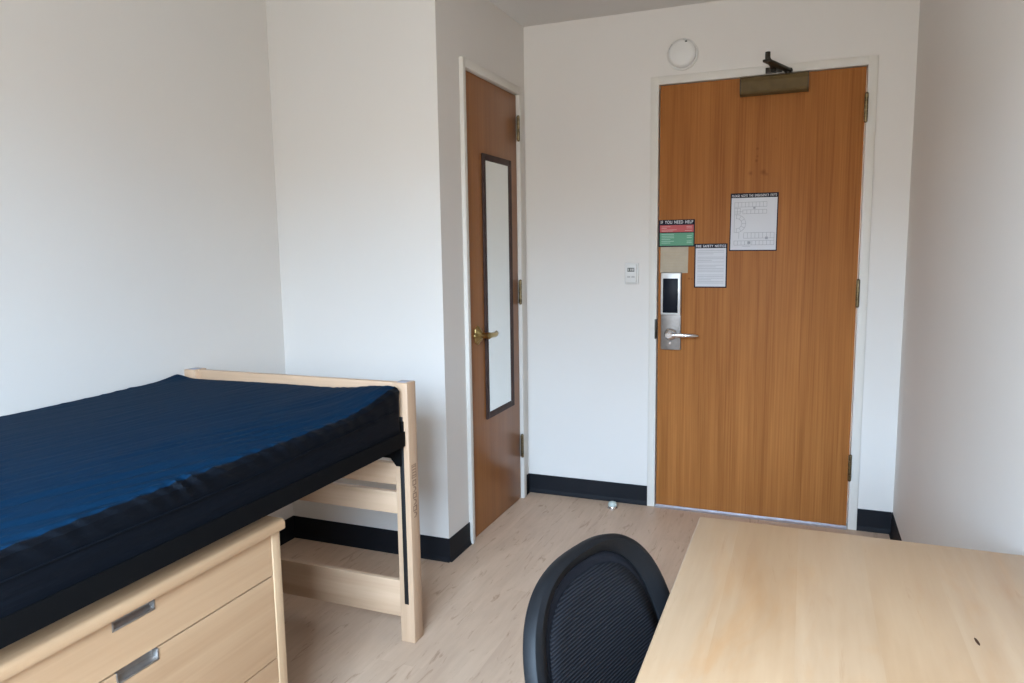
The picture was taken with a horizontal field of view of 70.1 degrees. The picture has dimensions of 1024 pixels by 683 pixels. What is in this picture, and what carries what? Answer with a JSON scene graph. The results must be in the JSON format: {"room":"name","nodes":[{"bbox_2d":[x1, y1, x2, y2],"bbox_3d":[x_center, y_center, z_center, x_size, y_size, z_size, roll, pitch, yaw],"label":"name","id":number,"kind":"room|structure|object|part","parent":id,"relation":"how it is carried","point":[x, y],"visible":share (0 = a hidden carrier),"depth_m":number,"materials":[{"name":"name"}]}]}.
{"room":"dorm room","nodes":[
{"label":"dorm room","id":0,"kind":"room"},
{"bbox_2d":[0,0,292,519],"bbox_3d":[-1.730,-0.101,1.832,0.120,2.487,3.513,2,8,22],"label":"wall","id":1,"kind":"structure","parent":0,"point":[139,243],"depth_m":2.59,"materials":[{"name":"paint"}]},
{"bbox_2d":[265,0,528,538],"bbox_3d":[-0.490,-0.348,3.635,0.828,2.487,0.987,2,8,22],"label":"wall","id":2,"kind":"structure","parent":0,"point":[365,94],"depth_m":3.14,"materials":[{"name":"paint"}]},
{"bbox_2d":[279,473,529,562],"bbox_3d":[-1.102,1.043,2.213,0.841,0.104,4.400,2,8,22],"label":"baseboard","id":3,"kind":"structure","parent":2,"relation":"attached to","point":[447,550],"depth_m":3.34,"materials":[{"name":"plastic"}]},
{"bbox_2d":[459,56,526,543],"bbox_3d":[-0.118,-0.182,3.575,0.118,2.163,0.701,2,8,22],"label":"door frame","id":4,"kind":"structure","parent":2,"relation":"attached to","point":[464,63],"depth_m":3.34,"materials":[{"name":"paint"}]},
{"bbox_2d":[465,70,523,537],"bbox_3d":[-0.067,-0.161,3.551,0.112,2.117,0.623,2,8,22],"label":"door","id":5,"kind":"structure","parent":2,"relation":"in","point":[493,125],"depth_m":3.48,"materials":[{"name":"brown wood"}]},
{"bbox_3d":[-0.102,-0.033,3.405,0.060,0.032,0.137,2,8,22],"label":"lever","id":6,"kind":"part","parent":5,"relation":"part of","materials":[{"name":"gold metal"}]},
{"bbox_2d":[481,153,514,419],"bbox_3d":[-0.064,-0.266,3.579,0.011,1.248,0.350,2,8,22],"label":"mirror","id":7,"kind":"object","parent":5,"relation":"attached to","point":[495,171],"visible":1,"depth_m":3.56,"materials":[{"name":"grey mirror"}]},
{"bbox_2d":[280,492,889,682],"bbox_3d":[-0.227,1.163,1.984,2.842,0.100,4.800,2,8,22],"label":"floor","id":8,"kind":"structure","parent":0,"point":[474,605],"depth_m":2.86,"materials":[{"name":"brown wood"}]},
{"bbox_2d":[0,516,287,682],"bbox_3d":[-1.027,0.835,1.637,0.580,0.659,0.908,2,8,22],"label":"dresser","id":9,"kind":"object","parent":8,"relation":"on","point":[215,613],"visible":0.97,"depth_m":1.63,"materials":[{"name":"brown wood"}]},
{"bbox_3d":[-0.785,0.561,1.504,0.020,0.026,0.104,2,8,22],"label":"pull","id":10,"kind":"part","parent":9,"relation":"part of","materials":[{"name":"metal"}]},
{"bbox_3d":[-0.784,0.674,1.518,0.020,0.026,0.104,2,8,22],"label":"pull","id":11,"kind":"part","parent":9,"relation":"part of","materials":[{"name":"metal"}]},
{"bbox_3d":[-0.983,0.764,1.610,0.450,0.222,0.831,2,8,22],"label":"drawer","id":12,"kind":"part","parent":9,"relation":"part of","materials":[{"name":"brown wood"}]},
{"bbox_3d":[-0.980,0.990,1.639,0.450,0.226,0.831,2,8,22],"label":"drawer","id":13,"kind":"part","parent":9,"relation":"part of","materials":[{"name":"brown wood"}]},
{"bbox_3d":[-0.872,0.796,2.040,0.566,0.630,0.030,2,8,22],"label":"panel","id":14,"kind":"part","parent":9,"relation":"part of","materials":[{"name":"brown wood"}]},
{"bbox_2d":[0,367,422,648],"bbox_3d":[-1.166,0.699,1.705,0.966,0.914,2.152,2,8,22],"label":"frame","id":15,"kind":"object","parent":8,"relation":"on","point":[402,596],"visible":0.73,"depth_m":2.47,"materials":[{"name":"brown wood"}]},
{"bbox_3d":[-1.200,0.556,2.837,0.055,0.913,0.058,2,8,22],"label":"post","id":16,"kind":"part","parent":15,"relation":"part of","materials":[{"name":"brown wood"}]},
{"bbox_2d":[0,374,399,618],"bbox_3d":[-1.188,0.339,1.667,0.988,0.179,2.014,2,8,22],"label":"mattress","id":17,"kind":"object","parent":15,"relation":"on","point":[89,486],"visible":0.98,"depth_m":1.74,"materials":[{"name":"blue fabric"}]},
{"bbox_3d":[-0.355,0.587,2.500,0.055,0.913,0.058,2,8,22],"label":"post","id":18,"kind":"part","parent":15,"relation":"part of","materials":[{"name":"brown wood"}]},
{"bbox_2d":[523,533,669,682],"bbox_3d":[0.373,0.785,1.031,0.708,0.869,0.575,2,8,22],"label":"office chair","id":19,"kind":"object","parent":8,"relation":"on","point":[593,615],"visible":0.91,"depth_m":1.17,"materials":[{"name":"plastic"}]},
{"bbox_2d":[608,501,616,509],"bbox_3d":[0.524,0.851,3.805,0.050,0.037,0.050,2,8,22],"label":"door stop","id":20,"kind":"object","parent":8,"relation":"on","point":[612,505],"visible":1,"depth_m":3.79,"materials":[{"name":"white metal"}]},
{"bbox_2d":[655,504,846,529],"bbox_3d":[1.193,0.868,3.701,0.914,0.010,0.132,2,8,22],"label":"threshold","id":21,"kind":"object","parent":8,"relation":"on","point":[656,505],"visible":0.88,"depth_m":3.64,"materials":[{"name":"metal"}]},
{"bbox_2d":[635,517,1023,682],"bbox_3d":[0.480,0.847,0.993,0.614,0.754,1.220,2,8,22],"label":"desk","id":22,"kind":"object","parent":8,"relation":"on","point":[747,602],"visible":1,"depth_m":1.19,"materials":[{"name":"brown wood"}]},
{"bbox_2d":[489,0,720,26],"bbox_3d":[-0.264,-1.404,1.657,2.842,0.100,4.800,2,8,22],"label":"ceiling","id":23,"kind":"structure","parent":0,"point":[526,13],"depth_m":3.49,"materials":[{"name":"paint"}]},
{"bbox_2d":[524,0,919,515],"bbox_3d":[0.951,-0.371,3.651,2.034,2.487,0.120,2,8,22],"label":"wall","id":24,"kind":"structure","parent":0,"point":[587,82],"depth_m":3.69,"materials":[{"name":"paint"}]},
{"bbox_2d":[625,263,638,283],"bbox_3d":[0.608,-0.346,3.714,0.070,0.108,0.030,2,8,22],"label":"thermostat","id":25,"kind":"object","parent":24,"relation":"attached to","point":[631,269],"visible":1,"depth_m":3.70,"materials":[{"name":"white plastic"}]},
{"bbox_2d":[667,38,697,70],"bbox_3d":[0.811,-1.374,3.483,0.146,0.146,0.048,2,8,22],"label":"smoke detector","id":26,"kind":"object","parent":24,"relation":"attached to","point":[682,54],"visible":1,"depth_m":3.47,"materials":[{"name":"white plastic"}]},
{"bbox_2d":[529,473,891,533],"bbox_3d":[0.934,0.819,3.744,1.804,0.104,0.013,2,8,22],"label":"baseboard","id":27,"kind":"structure","parent":24,"relation":"attached to","point":[874,521],"depth_m":3.91,"materials":[{"name":"plastic"}]},
{"bbox_2d":[656,66,868,525],"bbox_3d":[1.161,-0.180,3.509,0.920,2.116,0.120,2,8,22],"label":"door","id":28,"kind":"structure","parent":24,"relation":"in","point":[755,373],"depth_m":3.51,"materials":[{"name":"brown wood"}]},
{"bbox_3d":[0.789,-0.228,3.639,0.075,0.172,0.006,2,8,22],"label":"reader panel","id":29,"kind":"part","parent":28,"relation":"part of","materials":[{"name":"black plastic"}]},
{"bbox_3d":[0.800,-0.152,3.668,0.100,0.390,0.016,2,8,22],"label":"lock plate","id":30,"kind":"part","parent":28,"relation":"part of","materials":[{"name":"metal"}]},
{"bbox_2d":[660,247,687,272],"bbox_3d":[0.808,-0.408,3.638,0.137,0.133,0.001,2,8,22],"label":"paper card","id":31,"kind":"object","parent":28,"relation":"attached to","point":[673,259],"visible":1,"depth_m":3.64,"materials":[{"name":"beige paper"}]},
{"bbox_2d":[663,252,683,266],"bbox_3d":[0.806,-0.408,3.639,0.105,0.071,0.001,2,8,22],"label":"paper note","id":32,"kind":"object","parent":31,"relation":"attached to","point":[670,259],"depth_m":3.64,"materials":[{"name":"beige paper"}]},
{"bbox_2d":[659,219,694,246],"bbox_3d":[0.816,-0.536,3.618,0.177,0.133,0.002,2,8,22],"label":"notice","id":33,"kind":"object","parent":28,"relation":"attached to","point":[672,233],"visible":1,"depth_m":3.62,"materials":[{"name":"multicoloured"}]},
{"bbox_3d":[0.815,-0.559,3.614,0.165,0.034,0.001,2,8,22],"label":"red panel","id":34,"kind":"part","parent":33,"relation":"part of","materials":[{"name":"red paper"}]},
{"bbox_3d":[0.816,-0.507,3.621,0.165,0.062,0.001,2,8,22],"label":"green panel","id":35,"kind":"part","parent":33,"relation":"part of","materials":[{"name":"green paper"}]},
{"bbox_3d":[0.839,-0.032,3.627,0.173,0.062,0.060,2,8,22],"label":"lever","id":36,"kind":"part","parent":28,"relation":"part of","materials":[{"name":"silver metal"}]},
{"bbox_2d":[694,243,727,287],"bbox_3d":[0.973,-0.371,3.576,0.156,0.215,0.002,2,8,22],"label":"notice","id":37,"kind":"object","parent":28,"relation":"attached to","point":[710,260],"visible":1,"depth_m":3.58,"materials":[{"name":"white paper"}]},
{"bbox_2d":[729,192,778,250],"bbox_3d":[1.151,-0.569,3.478,0.219,0.274,0.003,2,8,22],"label":"evacuation plan","id":38,"kind":"object","parent":28,"relation":"attached to","point":[753,216],"visible":1,"depth_m":3.48,"materials":[{"name":"white paper"}]},
{"bbox_2d":[740,51,808,96],"bbox_3d":[1.162,-1.192,3.248,0.296,0.137,0.265,2,8,22],"label":"door closer","id":39,"kind":"object","parent":28,"relation":"attached to","point":[789,82],"depth_m":3.32,"materials":[{"name":"brown metal"}]},
{"bbox_3d":[1.178,-1.221,3.232,0.032,0.011,0.261,6,10,41],"label":"arm","id":40,"kind":"part","parent":39,"relation":"part of","materials":[{"name":"brown metal"}]},
{"bbox_2d":[647,55,878,529],"bbox_3d":[1.181,-0.204,3.573,0.998,2.169,0.134,2,8,22],"label":"door frame","id":41,"kind":"structure","parent":24,"relation":"attached to","point":[871,62],"depth_m":3.43,"materials":[{"name":"paint"}]},
{"bbox_3d":[0.734,-0.065,3.717,0.008,0.100,0.034,2,8,22],"label":"strike plate","id":42,"kind":"part","parent":41,"relation":"part of","materials":[{"name":"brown metal"}]},
{"bbox_2d":[893,0,1023,555],"bbox_3d":[1.022,-0.069,1.272,0.120,2.487,4.520,2,8,22],"label":"wall","id":43,"kind":"structure","parent":0,"point":[959,479],"depth_m":2.03,"materials":[{"name":"paint"}]},
{"bbox_2d":[889,512,901,540],"bbox_3d":[0.955,1.118,1.392,0.013,0.104,4.400,2,8,22],"label":"baseboard","id":44,"kind":"structure","parent":43,"relation":"attached to","point":[894,534],"depth_m":3.31,"materials":[{"name":"plastic"}]}
]}

